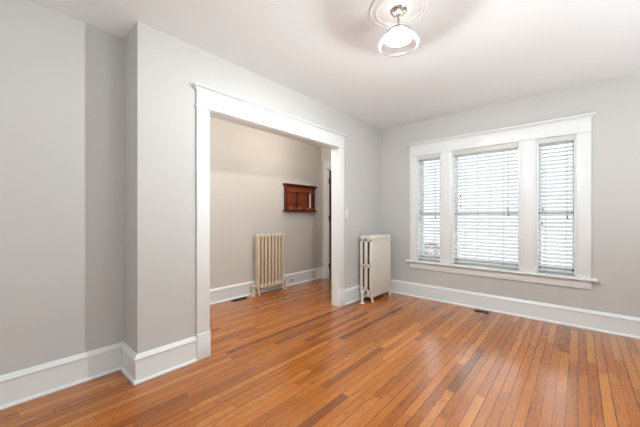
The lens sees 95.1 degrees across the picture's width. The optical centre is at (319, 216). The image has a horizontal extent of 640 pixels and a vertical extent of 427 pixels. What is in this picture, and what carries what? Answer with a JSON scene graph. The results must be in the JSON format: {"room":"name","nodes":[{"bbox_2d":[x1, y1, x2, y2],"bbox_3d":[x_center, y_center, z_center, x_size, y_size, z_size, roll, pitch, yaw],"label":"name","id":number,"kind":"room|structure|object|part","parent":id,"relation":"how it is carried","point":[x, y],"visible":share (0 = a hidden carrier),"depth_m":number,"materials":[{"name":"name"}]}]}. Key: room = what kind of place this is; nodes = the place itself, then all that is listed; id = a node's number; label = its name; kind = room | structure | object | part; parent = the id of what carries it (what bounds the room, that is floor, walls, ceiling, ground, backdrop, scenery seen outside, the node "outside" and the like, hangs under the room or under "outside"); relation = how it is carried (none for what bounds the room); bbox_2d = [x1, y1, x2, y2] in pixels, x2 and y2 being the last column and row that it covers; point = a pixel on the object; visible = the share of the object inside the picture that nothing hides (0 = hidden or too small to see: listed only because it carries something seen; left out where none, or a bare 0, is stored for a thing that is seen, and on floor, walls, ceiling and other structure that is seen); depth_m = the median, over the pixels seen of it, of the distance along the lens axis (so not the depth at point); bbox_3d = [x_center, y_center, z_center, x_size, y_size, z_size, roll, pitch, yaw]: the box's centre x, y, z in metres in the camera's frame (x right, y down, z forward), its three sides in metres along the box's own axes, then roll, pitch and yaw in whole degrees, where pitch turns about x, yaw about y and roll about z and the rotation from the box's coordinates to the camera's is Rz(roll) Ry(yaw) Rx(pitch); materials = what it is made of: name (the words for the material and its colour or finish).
{"room":"empty living room","nodes":[
{"label":"empty living room","id":0,"kind":"room"},
{"bbox_2d":[0,0,123,375],"bbox_3d":[-2.480,-0.110,1.398,0.130,2.620,2.620,0,0,41],"label":"wall","id":1,"kind":"structure","parent":0,"point":[62,76],"depth_m":2.04,"materials":[{"name":"beige paint"}]},
{"bbox_2d":[124,21,381,353],"bbox_3d":[-0.327,-0.110,3.600,0.450,2.620,3.530,0,0,41],"label":"wall","id":2,"kind":"structure","parent":0,"point":[161,69],"depth_m":2.33,"materials":[{"name":"beige paint"}]},
{"bbox_2d":[0,336,197,409],"bbox_3d":[-2.155,1.099,1.400,0.354,0.202,3.052,0,0,41],"label":"baseboard","id":3,"kind":"structure","parent":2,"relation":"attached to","point":[17,387],"depth_m":2.13,"materials":[{"name":"white paint"}]},
{"bbox_3d":[-2.159,1.016,1.403,0.346,0.036,3.052,0,0,41],"label":"cap moulding","id":4,"kind":"part","parent":3,"relation":"part of","materials":[{"name":"white paint"}]},
{"bbox_3d":[-2.150,1.190,1.395,0.338,0.020,3.052,0,0,41],"label":"shoe moulding","id":5,"kind":"part","parent":3,"relation":"part of","materials":[{"name":"white paint"}]},
{"bbox_2d":[192,82,347,360],"bbox_3d":[-0.384,0.051,3.238,0.173,2.297,2.120,0,0,41],"label":"trim","id":6,"kind":"structure","parent":2,"relation":"attached to","point":[210,102],"depth_m":2.69,"materials":[{"name":"white paint"}]},
{"bbox_3d":[-0.994,0.035,2.486,0.022,1.899,0.113,0,0,41],"label":"casing","id":7,"kind":"part","parent":6,"relation":"part of","materials":[{"name":"white paint"}]},
{"bbox_3d":[0.199,0.143,4.014,0.022,2.114,0.113,0,0,41],"label":"casing","id":8,"kind":"part","parent":6,"relation":"part of","materials":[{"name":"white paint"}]},
{"bbox_3d":[0.285,0.035,3.938,0.022,1.899,0.113,0,0,41],"label":"casing","id":9,"kind":"part","parent":6,"relation":"part of","materials":[{"name":"white paint"}]},
{"bbox_2d":[345,209,348,217],"bbox_3d":[0.378,-0.041,4.045,0.019,0.115,0.070,0,0,41],"label":"light switch","id":10,"kind":"object","parent":2,"relation":"attached to","point":[346,210],"visible":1,"depth_m":4.04,"materials":[{"name":"white plastic"}]},
{"bbox_2d":[210,117,320,288],"bbox_3d":[-1.594,-0.110,4.030,0.150,2.620,5.140,0,0,41],"label":"wall","id":11,"kind":"structure","parent":0,"point":[249,167],"depth_m":4.54,"materials":[{"name":"paint"}]},
{"bbox_2d":[210,267,322,304],"bbox_3d":[-1.578,1.099,3.882,0.070,0.202,4.940,0,0,41],"label":"baseboard","id":12,"kind":"structure","parent":11,"relation":"attached to","point":[221,294],"depth_m":4.45,"materials":[{"name":"white paint"}]},
{"bbox_3d":[-1.578,1.016,3.882,0.070,0.036,4.940,0,0,41],"label":"cap moulding","id":13,"kind":"part","parent":12,"relation":"part of","materials":[{"name":"white paint"}]},
{"bbox_2d":[282,183,316,211],"bbox_3d":[-0.341,-0.325,5.261,0.102,0.480,0.795,0,0,41],"label":"wall rack","id":14,"kind":"object","parent":11,"relation":"attached to","point":[297,198],"visible":1,"depth_m":5.24,"materials":[{"name":"red wood"}]},
{"bbox_3d":[-0.375,-0.320,5.291,0.012,0.430,0.715,0,0,41],"label":"panel","id":15,"kind":"part","parent":14,"relation":"part of","materials":[{"name":"red wood"}]},
{"bbox_3d":[-0.347,-0.542,5.266,0.087,0.045,0.795,0,0,41],"label":"cornice","id":16,"kind":"part","parent":14,"relation":"part of","materials":[{"name":"brown wood"}]},
{"bbox_3d":[-0.360,-0.482,5.278,0.041,0.105,0.655,0,0,41],"label":"rail","id":17,"kind":"part","parent":14,"relation":"part of","materials":[{"name":"red wood"}]},
{"bbox_3d":[-0.359,-0.133,5.277,0.043,0.055,0.655,0,0,41],"label":"rail","id":18,"kind":"part","parent":14,"relation":"part of","materials":[{"name":"red wood"}]},
{"bbox_2d":[0,278,639,426],"bbox_3d":[0.249,1.250,1.406,6.485,0.100,6.640,0,0,41],"label":"floor","id":19,"kind":"structure","parent":0,"point":[289,357],"depth_m":2.17,"materials":[{"name":"brown wood"}]},
{"bbox_2d":[230,297,247,301],"bbox_3d":[-1.165,1.197,4.238,0.100,0.006,0.240,0,0,41],"label":"floor vent","id":20,"kind":"object","parent":19,"relation":"in","point":[241,298],"visible":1,"depth_m":4.22,"materials":[{"name":"brown metal"}]},
{"bbox_2d":[251,233,286,296],"bbox_3d":[-0.794,0.739,4.646,0.135,0.936,0.701,0,0,41],"label":"radiator","id":21,"kind":"object","parent":19,"relation":"on","point":[269,248],"visible":1,"depth_m":4.59,"materials":[{"name":"beige metal"}]},
{"bbox_2d":[360,234,390,303],"bbox_3d":[0.781,0.738,4.292,0.232,0.936,0.705,0,0,41],"label":"radiator","id":22,"kind":"object","parent":19,"relation":"on","point":[375,249],"visible":1,"depth_m":4.18,"materials":[{"name":"beige metal"}]},
{"bbox_2d":[474,309,488,313],"bbox_3d":[2.032,1.197,3.691,0.160,0.006,0.085,0,0,41],"label":"floor vent","id":23,"kind":"object","parent":19,"relation":"in","point":[475,310],"visible":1,"depth_m":3.69,"materials":[{"name":"brown metal"}]},
{"bbox_2d":[321,147,330,266],"bbox_3d":[0.566,-0.110,5.392,1.292,2.620,0.160,0,0,41],"label":"wall","id":24,"kind":"structure","parent":0,"point":[325,152],"depth_m":5.74,"materials":[{"name":"paint"}]},
{"bbox_2d":[321,158,330,278],"bbox_3d":[0.548,0.051,5.369,1.227,2.297,0.218,0,0,41],"label":"trim","id":25,"kind":"structure","parent":24,"relation":"attached to","point":[326,162],"depth_m":5.64,"materials":[{"name":"white paint"}]},
{"bbox_3d":[0.111,0.143,5.671,0.100,2.114,0.022,0,0,41],"label":"casing","id":26,"kind":"part","parent":25,"relation":"part of","materials":[{"name":"white paint"}]},
{"bbox_2d":[329,170,330,278],"bbox_3d":[0.505,0.152,5.327,0.918,2.079,0.128,0,0,41],"label":"door","id":27,"kind":"structure","parent":24,"relation":"in","point":[329,170],"depth_m":5.62,"materials":[{"name":"brown wood"}]},
{"bbox_2d":[27,0,639,128],"bbox_3d":[0.249,-1.470,1.406,6.485,0.100,6.640,0,0,41],"label":"ceiling","id":28,"kind":"structure","parent":0,"point":[469,54],"depth_m":2.42,"materials":[{"name":"paint"}]},
{"bbox_2d":[369,0,429,28],"bbox_3d":[0.537,-1.410,2.004,0.400,0.018,0.400,0,0,41],"label":"ceiling medallion","id":29,"kind":"object","parent":28,"relation":"attached to","point":[379,10],"visible":0.77,"depth_m":2.02,"materials":[{"name":"white paint"}]},
{"bbox_2d":[379,5,418,56],"bbox_3d":[0.537,-1.284,2.004,0.267,0.249,0.267,0,0,41],"label":"ceiling light","id":30,"kind":"object","parent":29,"relation":"attached to","point":[398,35],"visible":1,"depth_m":2.00,"materials":[{"name":"white glass"}]},
{"bbox_2d":[386,27,410,46],"bbox_3d":[0.537,-1.243,2.004,0.170,0.066,0.170,0,0,41],"label":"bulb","id":31,"kind":"object","parent":30,"relation":"attached to","point":[402,34],"depth_m":2.02,"materials":[{"name":"white glass"}]},
{"bbox_3d":[0.537,-1.197,2.004,0.052,0.060,0.052,0,0,41],"label":"bulb","id":32,"kind":"part","parent":30,"relation":"part of","materials":[{"name":"white glass"}]},
{"bbox_3d":[0.537,-1.223,2.004,0.267,0.126,0.267,0,0,41],"label":"lamp shade","id":33,"kind":"part","parent":30,"relation":"part of","materials":[{"name":"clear glass"}]},
{"bbox_2d":[382,73,639,317],"bbox_3d":[2.809,-0.110,3.336,4.793,2.620,0.220,0,0,41],"label":"wall","id":34,"kind":"structure","parent":0,"point":[615,135],"depth_m":3.15,"materials":[{"name":"beige paint"}]},
{"bbox_2d":[417,153,440,261],"bbox_3d":[1.658,-0.128,4.351,0.350,1.555,0.219,0,0,41],"label":"window","id":35,"kind":"structure","parent":34,"relation":"in","point":[418,162],"depth_m":4.38,"materials":[{"name":"white paint"}]},
{"bbox_2d":[418,153,439,260],"bbox_3d":[1.589,-0.135,4.274,0.306,1.525,0.073,0,0,41],"label":"window blind","id":36,"kind":"object","parent":35,"relation":"attached to","point":[431,156],"visible":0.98,"depth_m":4.26,"materials":[{"name":"white plastic"}]},
{"bbox_3d":[1.484,-0.407,4.327,0.002,0.895,0.002,0,0,41],"label":"lift cord","id":37,"kind":"part","parent":36,"relation":"part of","materials":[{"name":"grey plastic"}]},
{"bbox_3d":[1.594,0.617,4.278,0.302,0.022,0.052,0,0,41],"label":"rail","id":38,"kind":"part","parent":36,"relation":"part of","materials":[{"name":"white plastic"}]},
{"bbox_3d":[1.649,-0.422,4.182,0.002,0.865,0.002,0,0,41],"label":"lift cord","id":39,"kind":"part","parent":36,"relation":"part of","materials":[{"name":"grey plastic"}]},
{"bbox_3d":[1.662,0.292,4.356,0.326,0.715,0.034,0,0,41],"label":"sash","id":40,"kind":"part","parent":35,"relation":"part of","materials":[{"name":"white paint"}]},
{"bbox_3d":[1.687,-0.456,4.384,0.326,0.862,0.034,0,0,41],"label":"sash","id":41,"kind":"part","parent":35,"relation":"part of","materials":[{"name":"white paint"}]},
{"bbox_2d":[452,142,519,269],"bbox_3d":[2.195,-0.128,3.878,0.786,1.555,0.219,0,0,41],"label":"window","id":42,"kind":"structure","parent":34,"relation":"in","point":[518,148],"depth_m":4.04,"materials":[{"name":"white paint"}]},
{"bbox_2d":[453,142,517,267],"bbox_3d":[2.127,-0.135,3.800,0.742,1.525,0.073,0,0,41],"label":"window blind","id":43,"kind":"object","parent":42,"relation":"attached to","point":[512,146],"visible":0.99,"depth_m":3.77,"materials":[{"name":"white plastic"}]},
{"bbox_3d":[2.131,0.617,3.805,0.738,0.022,0.052,0,0,41],"label":"rail","id":44,"kind":"part","parent":43,"relation":"part of","materials":[{"name":"white plastic"}]},
{"bbox_3d":[2.279,-0.117,3.638,0.002,1.475,0.002,0,0,41],"label":"ladder cord","id":45,"kind":"part","parent":43,"relation":"part of","materials":[{"name":"white fabric"}]},
{"bbox_3d":[2.314,-0.440,3.596,0.002,0.830,0.002,0,0,41],"label":"lift cord","id":46,"kind":"part","parent":43,"relation":"part of","materials":[{"name":"white fabric"}]},
{"bbox_3d":[2.199,0.292,3.882,0.762,0.715,0.034,0,0,41],"label":"sash","id":47,"kind":"part","parent":42,"relation":"part of","materials":[{"name":"white paint"}]},
{"bbox_3d":[2.224,-0.456,3.911,0.762,0.862,0.034,0,0,41],"label":"sash","id":48,"kind":"part","parent":42,"relation":"part of","materials":[{"name":"white paint"}]},
{"bbox_2d":[345,279,639,338],"bbox_3d":[2.426,1.099,2.830,4.700,0.202,1.045,0,0,41],"label":"baseboard","id":49,"kind":"structure","parent":34,"relation":"attached to","point":[622,325],"depth_m":3.50,"materials":[{"name":"white paint"}]},
{"bbox_2d":[405,112,597,288],"bbox_3d":[2.182,-0.158,3.846,2.122,1.865,0.284,0,0,41],"label":"trim","id":50,"kind":"structure","parent":34,"relation":"attached to","point":[527,135],"depth_m":3.48,"materials":[{"name":"white paint"}]},
{"bbox_3d":[1.405,-0.127,4.412,0.110,1.564,0.022,0,0,41],"label":"casing","id":51,"kind":"part","parent":50,"relation":"part of","materials":[{"name":"white paint"}]},
{"bbox_3d":[1.763,-0.127,4.094,0.148,1.564,0.026,0,0,41],"label":"mullion casing","id":52,"kind":"part","parent":50,"relation":"part of","materials":[{"name":"white paint"}]},
{"bbox_3d":[2.195,0.677,3.877,0.788,0.046,0.220,0,0,41],"label":"sill","id":53,"kind":"part","parent":50,"relation":"part of","materials":[{"name":"white paint"}]},
{"bbox_3d":[2.466,-0.127,3.474,0.155,1.564,0.026,0,0,41],"label":"mullion casing","id":54,"kind":"part","parent":50,"relation":"part of","materials":[{"name":"white paint"}]},
{"bbox_3d":[2.739,0.677,3.397,0.358,0.046,0.220,0,0,41],"label":"sill","id":55,"kind":"part","parent":50,"relation":"part of","materials":[{"name":"white paint"}]},
{"bbox_3d":[2.838,-0.127,3.150,0.119,1.564,0.022,0,0,41],"label":"casing","id":56,"kind":"part","parent":50,"relation":"part of","materials":[{"name":"white paint"}]},
{"bbox_2d":[536,134,576,275],"bbox_3d":[2.740,-0.128,3.398,0.356,1.555,0.219,0,0,41],"label":"window","id":57,"kind":"structure","parent":34,"relation":"in","point":[574,144],"depth_m":3.37,"materials":[{"name":"white paint"}]},
{"bbox_2d":[538,134,573,273],"bbox_3d":[2.672,-0.135,3.320,0.312,1.525,0.073,0,0,41],"label":"window blind","id":58,"kind":"object","parent":57,"relation":"attached to","point":[567,138],"visible":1,"depth_m":3.31,"materials":[{"name":"white plastic"}]},
{"bbox_3d":[2.676,0.617,3.325,0.308,0.022,0.052,0,0,41],"label":"rail","id":59,"kind":"part","parent":58,"relation":"part of","materials":[{"name":"white plastic"}]},
{"bbox_3d":[2.763,-0.117,3.285,0.002,1.475,0.002,0,0,41],"label":"ladder cord","id":60,"kind":"part","parent":58,"relation":"part of","materials":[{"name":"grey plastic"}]},
{"bbox_3d":[2.729,-0.425,3.230,0.002,0.860,0.002,0,0,41],"label":"lift cord","id":61,"kind":"part","parent":58,"relation":"part of","materials":[{"name":"white fabric"}]},
{"bbox_3d":[2.744,0.292,3.403,0.332,0.715,0.034,0,0,41],"label":"sash","id":62,"kind":"part","parent":57,"relation":"part of","materials":[{"name":"white paint"}]},
{"bbox_3d":[2.769,-0.456,3.431,0.332,0.862,0.034,0,0,41],"label":"sash","id":63,"kind":"part","parent":57,"relation":"part of","materials":[{"name":"white paint"}]},
{"label":"outside","id":64,"kind":"structure","parent":0,"visible":0},
{"bbox_2d":[424,234,571,265],"bbox_3d":[11.475,1.760,13.027,28.000,0.120,25.780,0,0,41],"label":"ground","id":65,"kind":"structure","parent":64,"point":[424,234],"depth_m":15.56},
{"bbox_2d":[424,244,439,254],"bbox_3d":[2.506,1.131,6.596,0.394,1.141,0.401,0,0,-32],"label":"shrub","id":66,"kind":"object","parent":65,"relation":"on","point":[424,244],"visible":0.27,"depth_m":6.53,"materials":[{"name":"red plant"}]}
]}

